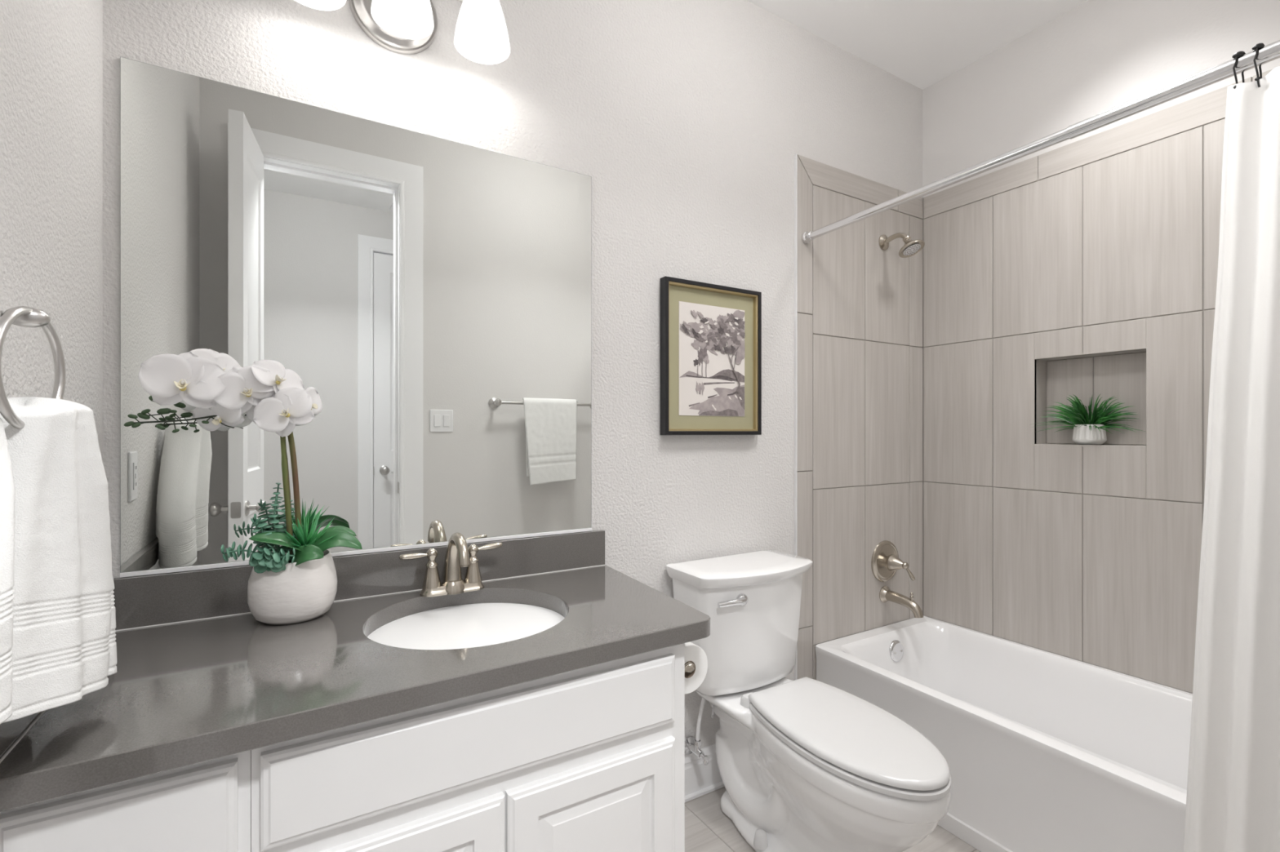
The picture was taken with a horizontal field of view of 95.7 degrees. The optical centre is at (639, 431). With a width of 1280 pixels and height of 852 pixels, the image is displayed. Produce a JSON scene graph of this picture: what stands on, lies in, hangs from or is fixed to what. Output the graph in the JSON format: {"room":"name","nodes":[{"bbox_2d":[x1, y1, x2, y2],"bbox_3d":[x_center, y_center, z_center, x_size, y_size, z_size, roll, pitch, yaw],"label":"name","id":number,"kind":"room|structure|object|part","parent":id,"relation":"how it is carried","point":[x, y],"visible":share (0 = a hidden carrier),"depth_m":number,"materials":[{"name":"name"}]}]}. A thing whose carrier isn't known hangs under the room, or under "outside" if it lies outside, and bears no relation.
{"room":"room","nodes":[
{"label":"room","id":0,"kind":"room"},
{"bbox_2d":[0,0,102,461],"bbox_3d":[-0.758,-0.172,0.479,0.120,2.897,1.695,0,0,-31],"label":"wall","id":1,"kind":"structure","parent":0,"point":[51,51],"depth_m":0.97,"materials":[{"name":"white paint"}]},
{"bbox_2d":[0,306,66,429],"bbox_3d":[-0.747,-0.082,0.669,0.094,0.167,0.147,0,0,-31],"label":"towel ring","id":2,"kind":"object","parent":1,"relation":"attached to","point":[21,316],"visible":0.82,"depth_m":0.68,"materials":[{"name":"silver metal"}]},
{"bbox_3d":[-0.745,-0.136,0.673,0.085,0.023,0.026,0,0,-31],"label":"post","id":3,"kind":"part","parent":2,"relation":"part of","materials":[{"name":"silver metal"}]},
{"bbox_2d":[0,396,116,724],"bbox_3d":[-0.744,0.171,0.708,0.130,0.428,0.519,0,0,-31],"label":"hand towel","id":4,"kind":"object","parent":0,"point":[58,645],"visible":0.99,"depth_m":0.69,"materials":[{"name":"white fabric"}]},
{"bbox_2d":[102,0,922,749],"bbox_3d":[0.065,-0.172,2.039,3.145,2.897,0.120,0,0,-31],"label":"wall","id":5,"kind":"structure","parent":0,"point":[688,120],"depth_m":1.93,"materials":[{"name":"white paint"}]},
{"bbox_2d":[120,56,591,577],"bbox_3d":[-0.636,-0.247,1.538,1.128,1.121,0.008,0,0,-31],"label":"wall mirror","id":6,"kind":"object","parent":5,"relation":"attached to","point":[433,294],"visible":1,"depth_m":1.47,"materials":[{"name":"grey mirror"}]},
{"bbox_2d":[113,529,604,630],"bbox_3d":[-0.618,0.369,1.541,1.176,0.109,0.020,0,0,-31],"label":"backsplash","id":7,"kind":"structure","parent":5,"relation":"attached to","point":[141,601],"depth_m":1.47,"materials":[{"name":"grey stone"}]},
{"bbox_2d":[295,0,510,64],"bbox_3d":[-0.597,-1.115,1.443,0.533,0.218,0.210,0,0,-31],"label":"vanity light","id":8,"kind":"object","parent":5,"relation":"attached to","point":[408,27],"visible":1,"depth_m":1.48,"materials":[{"name":"white glass"}]},
{"bbox_3d":[-0.746,-1.087,1.313,0.143,0.160,0.143,0,0,-31],"label":"lamp shade","id":9,"kind":"part","parent":8,"relation":"part of","materials":[{"name":"white glass"}]},
{"bbox_3d":[-0.645,-1.115,1.523,0.218,0.218,0.025,0,0,-31],"label":"plate","id":10,"kind":"part","parent":8,"relation":"part of","materials":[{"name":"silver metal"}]},
{"bbox_3d":[-0.579,-1.087,1.415,0.143,0.160,0.143,0,0,-31],"label":"lamp shade","id":11,"kind":"part","parent":8,"relation":"part of","materials":[{"name":"white glass"}]},
{"bbox_3d":[-0.579,-1.090,1.415,0.060,0.136,0.060,0,0,-31],"label":"bulb","id":12,"kind":"part","parent":8,"relation":"part of","materials":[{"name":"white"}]},
{"bbox_3d":[-0.413,-1.087,1.516,0.143,0.160,0.143,0,0,-31],"label":"lamp shade","id":13,"kind":"part","parent":8,"relation":"part of","materials":[{"name":"white glass"}]},
{"bbox_3d":[-0.413,-1.090,1.516,0.060,0.136,0.060,0,0,-31],"label":"bulb","id":14,"kind":"part","parent":8,"relation":"part of","materials":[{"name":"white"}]},
{"bbox_2d":[684,697,714,765],"bbox_3d":[0.206,0.990,1.982,0.071,0.269,0.110,0,0,-43],"label":"supply valve","id":15,"kind":"object","parent":5,"relation":"attached to","point":[692,745],"visible":0.85,"depth_m":1.97,"materials":[{"name":"silver metal"}]},
{"bbox_3d":[0.215,1.098,1.940,0.023,0.029,0.035,0,0,-31],"label":"valve handle","id":16,"kind":"part","parent":15,"relation":"part of","materials":[{"name":"silver metal"}]},
{"bbox_2d":[684,744,722,795],"bbox_3d":[0.211,1.204,2.049,0.955,0.147,0.014,0,0,-31],"label":"baseboard","id":17,"kind":"structure","parent":5,"relation":"attached to","point":[699,776],"depth_m":2.04,"materials":[{"name":"white paint"}]},
{"bbox_2d":[660,275,761,435],"bbox_3d":[0.262,-0.255,2.067,0.431,0.534,0.034,0,0,-31],"label":"framed picture","id":18,"kind":"object","parent":5,"relation":"attached to","point":[711,334],"visible":1,"depth_m":2.06,"materials":[{"name":"black"}]},
{"bbox_2d":[679,301,745,416],"bbox_3d":[0.262,-0.253,2.070,0.297,0.394,0.006,0,0,-31],"label":"print","id":19,"kind":"object","parent":18,"relation":"attached to","point":[712,334],"depth_m":2.07},
{"bbox_2d":[794,153,797,680],"bbox_3d":[0.618,0.087,2.298,0.004,2.379,0.012,0,0,-31],"label":"trim","id":20,"kind":"structure","parent":5,"relation":"attached to","point":[796,154],"depth_m":2.29,"materials":[{"name":"white plastic"}]},
{"bbox_2d":[797,182,922,646],"bbox_3d":[0.979,0.088,2.519,0.843,2.377,0.008,0,0,-31],"label":"trim","id":21,"kind":"structure","parent":5,"relation":"attached to","point":[811,183],"depth_m":2.48,"materials":[{"name":"grey tile"}]},
{"bbox_2d":[797,154,923,679],"bbox_3d":[0.976,0.087,2.514,0.829,2.376,0.009,0,0,-31],"label":"tiled wall","id":22,"kind":"structure","parent":5,"relation":"attached to","point":[860,402],"depth_m":2.47,"materials":[{"name":"beige tile"}]},
{"bbox_2d":[871,540,915,582],"bbox_3d":[1.124,0.577,2.519,0.184,0.184,0.136,0,0,-31],"label":"shower valve","id":23,"kind":"object","parent":22,"relation":"attached to","point":[885,561],"visible":1,"depth_m":2.54,"materials":[{"name":"silver metal"}]},
{"bbox_3d":[1.158,0.609,2.481,0.040,0.059,0.017,0,0,28],"label":"lever","id":24,"kind":"part","parent":23,"relation":"part of","materials":[{"name":"silver metal"}]},
{"bbox_2d":[879,586,923,617],"bbox_3d":[1.136,0.735,2.499,0.074,0.102,0.182,0,0,-31],"label":"tub spout","id":25,"kind":"object","parent":22,"relation":"attached to","point":[886,595],"visible":1,"depth_m":2.49,"materials":[{"name":"silver metal"}]},
{"bbox_3d":[1.157,0.703,2.464,0.015,0.037,0.015,0,0,-31],"label":"diverter knob","id":26,"kind":"part","parent":25,"relation":"part of","materials":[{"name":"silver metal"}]},
{"bbox_2d":[878,232,924,257],"bbox_3d":[1.131,-0.812,2.494,0.106,0.125,0.185,0,0,-31],"label":"shower fixture","id":27,"kind":"object","parent":22,"relation":"attached to","point":[911,247],"visible":1,"depth_m":2.47,"materials":[{"name":"silver metal"}]},
{"bbox_3d":[1.116,-0.842,2.519,0.020,0.042,0.113,0,0,-31],"label":"arm","id":28,"kind":"part","parent":27,"relation":"part of","materials":[{"name":"silver metal"}]},
{"bbox_2d":[801,40,1279,244],"bbox_3d":[1.065,-0.789,1.654,0.046,0.075,1.553,0,0,-31],"label":"curtain rod","id":29,"kind":"object","parent":22,"relation":"attached to","point":[1269,52],"visible":1,"depth_m":1.49,"materials":[{"name":"white metal"}]},
{"bbox_2d":[1183,66,1279,851],"bbox_3d":[1.312,0.119,1.168,0.062,1.740,0.342,0,0,-31],"label":"shower curtain","id":30,"kind":"object","parent":29,"relation":"hanging from","point":[1233,799],"visible":1,"depth_m":1.23,"materials":[{"name":"white fabric"}]},
{"bbox_2d":[1231,50,1245,88],"bbox_3d":[1.304,-0.775,1.258,0.066,0.100,0.017,0,0,-28],"label":"curtain hook","id":31,"kind":"object","parent":29,"relation":"hanging from","point":[1237,54],"visible":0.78,"depth_m":1.25,"materials":[{"name":"black metal"}]},
{"bbox_2d":[1251,42,1264,87],"bbox_3d":[1.319,-0.775,1.234,0.066,0.100,0.017,0,0,-34],"label":"curtain hook","id":32,"kind":"object","parent":29,"relation":"hanging from","point":[1255,47],"visible":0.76,"depth_m":1.22,"materials":[{"name":"black metal"}]},
{"bbox_2d":[684,781,724,802],"bbox_3d":[0.216,1.271,2.038,0.957,0.012,0.014,0,0,-31],"label":"trim","id":33,"kind":"structure","parent":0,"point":[695,795],"depth_m":2.04,"materials":[{"name":"white paint"}]},
{"bbox_2d":[684,786,980,851],"bbox_3d":[0.538,1.327,1.335,3.225,0.100,1.815,0,0,-31],"label":"floor","id":34,"kind":"structure","parent":0,"point":[708,828],"depth_m":1.83,"materials":[{"name":"grey tile"}]},
{"bbox_2d":[0,750,251,851],"bbox_3d":[-0.861,0.870,1.046,0.287,0.812,0.594,0,0,-31],"label":"vanity cabinet","id":35,"kind":"object","parent":34,"relation":"on","point":[206,806],"visible":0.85,"depth_m":0.81,"materials":[{"name":"white paint"}]},
{"bbox_2d":[251,603,684,851],"bbox_3d":[-0.391,0.870,1.331,0.812,0.812,0.594,0,0,-31],"label":"vanity cabinet","id":36,"kind":"object","parent":34,"relation":"on","point":[589,759],"visible":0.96,"depth_m":1.09,"materials":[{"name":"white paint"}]},
{"bbox_2d":[0,529,710,812],"bbox_3d":[-0.463,0.389,1.270,1.201,0.150,0.643,0,0,-31],"label":"countertop","id":37,"kind":"structure","parent":36,"relation":"on","point":[197,678],"depth_m":1.09,"materials":[{"name":"grey stone"}]},
{"bbox_2d":[124,348,362,625],"bbox_3d":[-0.843,0.123,1.266,0.419,0.600,0.177,0,0,-31],"label":"potted orchid","id":38,"kind":"object","parent":37,"relation":"on","point":[296,582],"visible":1,"depth_m":1.24,"materials":[{"name":"white plant"}]},
{"bbox_3d":[-0.916,-0.105,1.165,0.140,0.115,0.041,0,0,-31],"label":"flower","id":39,"kind":"part","parent":38,"relation":"part of","materials":[{"name":"white plant"}]},
{"bbox_3d":[-0.907,-0.132,1.234,0.043,0.092,0.114,0,0,30],"label":"flower","id":40,"kind":"part","parent":38,"relation":"part of","materials":[{"name":"white plant"}]},
{"bbox_3d":[-0.887,-0.036,1.219,0.093,0.071,0.054,0,0,1],"label":"flower","id":41,"kind":"part","parent":38,"relation":"part of","materials":[{"name":"white plant"}]},
{"bbox_3d":[-0.844,-0.089,1.229,0.118,0.106,0.035,0,0,-42],"label":"flower","id":42,"kind":"part","parent":38,"relation":"part of","materials":[{"name":"white plant"}]},
{"bbox_3d":[-0.838,-0.061,1.294,0.082,0.097,0.055,0,0,-31],"label":"flower","id":43,"kind":"part","parent":38,"relation":"part of","materials":[{"name":"white plant"}]},
{"bbox_3d":[-0.791,-0.109,1.268,0.061,0.097,0.105,0,0,20],"label":"flower","id":44,"kind":"part","parent":38,"relation":"part of","materials":[{"name":"white plant"}]},
{"bbox_3d":[-0.774,-0.043,1.260,0.114,0.110,0.030,0,0,-24],"label":"flower","id":45,"kind":"part","parent":38,"relation":"part of","materials":[{"name":"white plant"}]},
{"bbox_3d":[-0.787,0.142,1.291,0.013,0.331,0.035,0,0,19],"label":"flower stem","id":46,"kind":"part","parent":38,"relation":"part of","materials":[{"name":"plant"}]},
{"bbox_3d":[-0.787,0.351,1.315,0.176,0.143,0.151,0,0,-31],"label":"ceramic pot","id":47,"kind":"part","parent":38,"relation":"part of","materials":[{"name":"white ceramic"}]},
{"bbox_3d":[-0.801,0.090,1.289,0.015,0.434,0.092,0,0,44],"label":"flower stem","id":48,"kind":"part","parent":38,"relation":"part of","materials":[{"name":"plant"}]},
{"bbox_3d":[-0.768,-0.061,1.315,0.034,0.084,0.104,0,0,7],"label":"flower","id":49,"kind":"part","parent":38,"relation":"part of","materials":[{"name":"white plant"}]},
{"bbox_2d":[399,532,502,597],"bbox_3d":[-0.496,0.342,1.535,0.191,0.163,0.198,0,0,14],"label":"faucet","id":50,"kind":"object","parent":37,"relation":"on","point":[457,556],"visible":1,"depth_m":1.51,"materials":[{"name":"silver metal"}]},
{"bbox_3d":[-0.578,0.319,1.485,0.074,0.016,0.020,0,0,-31],"label":"lever","id":51,"kind":"part","parent":50,"relation":"part of","materials":[{"name":"silver metal"}]},
{"bbox_3d":[-0.543,0.354,1.509,0.047,0.099,0.047,0,0,-31],"label":"handle","id":52,"kind":"part","parent":50,"relation":"part of","materials":[{"name":"silver metal"}]},
{"bbox_3d":[-0.470,0.332,1.493,0.046,0.144,0.158,0,0,-31],"label":"spout","id":53,"kind":"part","parent":50,"relation":"part of","materials":[{"name":"silver metal"}]},
{"bbox_3d":[-0.451,0.354,1.565,0.047,0.099,0.047,0,0,-31],"label":"handle","id":54,"kind":"part","parent":50,"relation":"part of","materials":[{"name":"silver metal"}]},
{"bbox_3d":[-0.414,0.315,1.586,0.074,0.018,0.020,0,0,-31],"label":"lever","id":55,"kind":"part","parent":50,"relation":"part of","materials":[{"name":"silver metal"}]},
{"bbox_3d":[-0.415,0.919,0.980,0.380,0.486,0.019,0,0,-31],"label":"door","id":56,"kind":"part","parent":36,"relation":"part of","materials":[{"name":"white paint"}]},
{"bbox_3d":[-0.087,0.919,1.179,0.379,0.486,0.019,0,0,-31],"label":"door","id":57,"kind":"part","parent":36,"relation":"part of","materials":[{"name":"white paint"}]},
{"bbox_2d":[684,662,694,672],"bbox_3d":[0.067,0.564,1.430,0.072,0.040,0.173,0,0,-31],"label":"paper holder","id":58,"kind":"object","parent":36,"relation":"attached to","point":[689,666],"visible":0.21,"depth_m":1.38,"materials":[{"name":"silver metal"}]},
{"bbox_2d":[684,642,707,694],"bbox_3d":[0.091,0.576,1.445,0.117,0.117,0.104,0,0,-31],"label":"toilet paper roll","id":59,"kind":"object","parent":58,"relation":"on","point":[694,654],"visible":0.33,"depth_m":1.41,"materials":[{"name":"white paper"}]},
{"bbox_2d":[666,549,951,851],"bbox_3d":[0.505,0.861,1.728,0.484,0.829,0.843,0,0,-31],"label":"toilet","id":60,"kind":"object","parent":34,"relation":"on","point":[805,764],"visible":1,"depth_m":1.72,"materials":[{"name":"white ceramic"}]},
{"bbox_3d":[0.295,0.533,1.815,0.114,0.039,0.036,0,0,-31],"label":"flush lever","id":61,"kind":"part","parent":60,"relation":"part of","materials":[{"name":"silver metal"}]},
{"bbox_3d":[0.355,0.677,1.980,0.458,0.373,0.233,0,0,-31],"label":"tank","id":62,"kind":"part","parent":60,"relation":"part of","materials":[{"name":"white ceramic"}]},
{"bbox_3d":[0.359,0.468,1.969,0.484,0.044,0.279,0,0,-31],"label":"tank lid","id":63,"kind":"part","parent":60,"relation":"part of","materials":[{"name":"white ceramic"}]},
{"bbox_3d":[0.520,1.070,1.728,0.359,0.410,0.824,0,0,-31],"label":"bowl","id":64,"kind":"part","parent":60,"relation":"part of","materials":[{"name":"white ceramic"}]},
{"bbox_3d":[0.583,0.830,1.625,0.348,0.026,0.581,0,0,-31],"label":"lid","id":65,"kind":"part","parent":60,"relation":"part of","materials":[{"name":"white plastic"}]},
{"bbox_3d":[0.586,0.855,1.619,0.352,0.018,0.573,0,0,-31],"label":"seat","id":66,"kind":"part","parent":60,"relation":"part of","materials":[{"name":"white plastic"}]},
{"bbox_2d":[815,615,1192,851],"bbox_3d":[1.399,1.070,1.857,0.781,0.412,1.550,0,0,-31],"label":"bathtub","id":67,"kind":"object","parent":34,"relation":"on","point":[1043,751],"visible":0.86,"depth_m":1.92,"materials":[{"name":"white ceramic"}]},
{"bbox_3d":[1.097,0.939,2.473,0.090,0.090,0.023,0,0,-31],"label":"overflow plate","id":68,"kind":"part","parent":67,"relation":"part of","materials":[{"name":"silver metal"}]},
{"bbox_2d":[746,0,1088,89],"bbox_3d":[0.538,-1.670,1.335,3.225,0.100,1.815,0,0,-31],"label":"ceiling","id":69,"kind":"structure","parent":0,"point":[921,43],"depth_m":2.31,"materials":[{"name":"white paint"}]},
{"bbox_2d":[1034,360,1046,444],"bbox_3d":[1.621,-0.119,2.347,0.104,0.355,0.008,0,0,-31],"label":"wall","id":70,"kind":"structure","parent":0,"point":[1040,374],"depth_m":2.34,"materials":[{"name":"tile"}]},
{"bbox_2d":[1072,424,1106,444],"bbox_3d":[1.707,0.011,2.199,0.104,0.076,0.104,0,0,-31],"label":"ribbed pot","id":71,"kind":"object","parent":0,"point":[1082,436],"depth_m":2.16,"materials":[{"name":"white ceramic"}]},
{"bbox_2d":[1038,348,1146,360],"bbox_3d":[1.715,-0.293,2.192,0.104,0.008,0.353,0,0,-31],"label":"trim","id":72,"kind":"structure","parent":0,"point":[1140,350],"depth_m":2.19,"materials":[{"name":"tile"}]},
{"bbox_2d":[1046,352,1146,444],"bbox_3d":[1.756,-0.119,2.217,0.009,0.335,0.349,0,0,-31],"label":"wall","id":73,"kind":"structure","parent":0,"point":[1122,377],"depth_m":2.20,"materials":[{"name":"tile"}]},
{"bbox_2d":[923,68,1272,693],"bbox_3d":[1.737,0.087,2.062,0.009,2.376,1.547,0,0,-31],"label":"tiled wall","id":74,"kind":"structure","parent":0,"point":[1143,205],"depth_m":2.20,"materials":[{"name":"beige tile"}]},
{"bbox_2d":[922,0,1279,198],"bbox_3d":[1.863,-0.172,2.068,0.200,2.897,1.695,0,0,-31],"label":"wall","id":75,"kind":"structure","parent":0,"point":[1095,57],"depth_m":2.20,"materials":[{"name":"white paint"}]},
{"bbox_2d":[922,76,1253,693],"bbox_3d":[1.741,0.088,2.064,0.012,2.377,1.575,0,0,-31],"label":"grout","id":76,"kind":"structure","parent":75,"relation":"attached to","point":[1202,126],"depth_m":2.18,"materials":[{"name":"grey tile"}]},
{"bbox_2d":[1053,444,1128,447],"bbox_3d":[1.715,0.054,2.192,0.104,0.008,0.353,0,0,-31],"label":"sill","id":77,"kind":"structure","parent":75,"relation":"attached to","point":[1053,444],"depth_m":2.17,"materials":[{"name":"tile"}]},
{"bbox_2d":[1031,393,1144,444],"bbox_3d":[1.655,-0.047,2.158,0.235,0.192,0.342,0,0,-31],"label":"potted grass","id":78,"kind":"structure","parent":77,"relation":"on","point":[1090,429],"depth_m":2.17,"materials":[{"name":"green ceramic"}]},
{"bbox_2d":[1046,351,1146,445],"bbox_3d":[1.758,-0.119,2.218,0.008,0.339,0.353,0,0,-31],"label":"trim","id":79,"kind":"structure","parent":75,"relation":"attached to","point":[1141,352],"depth_m":2.23,"materials":[{"name":"grey tile"}]}
]}

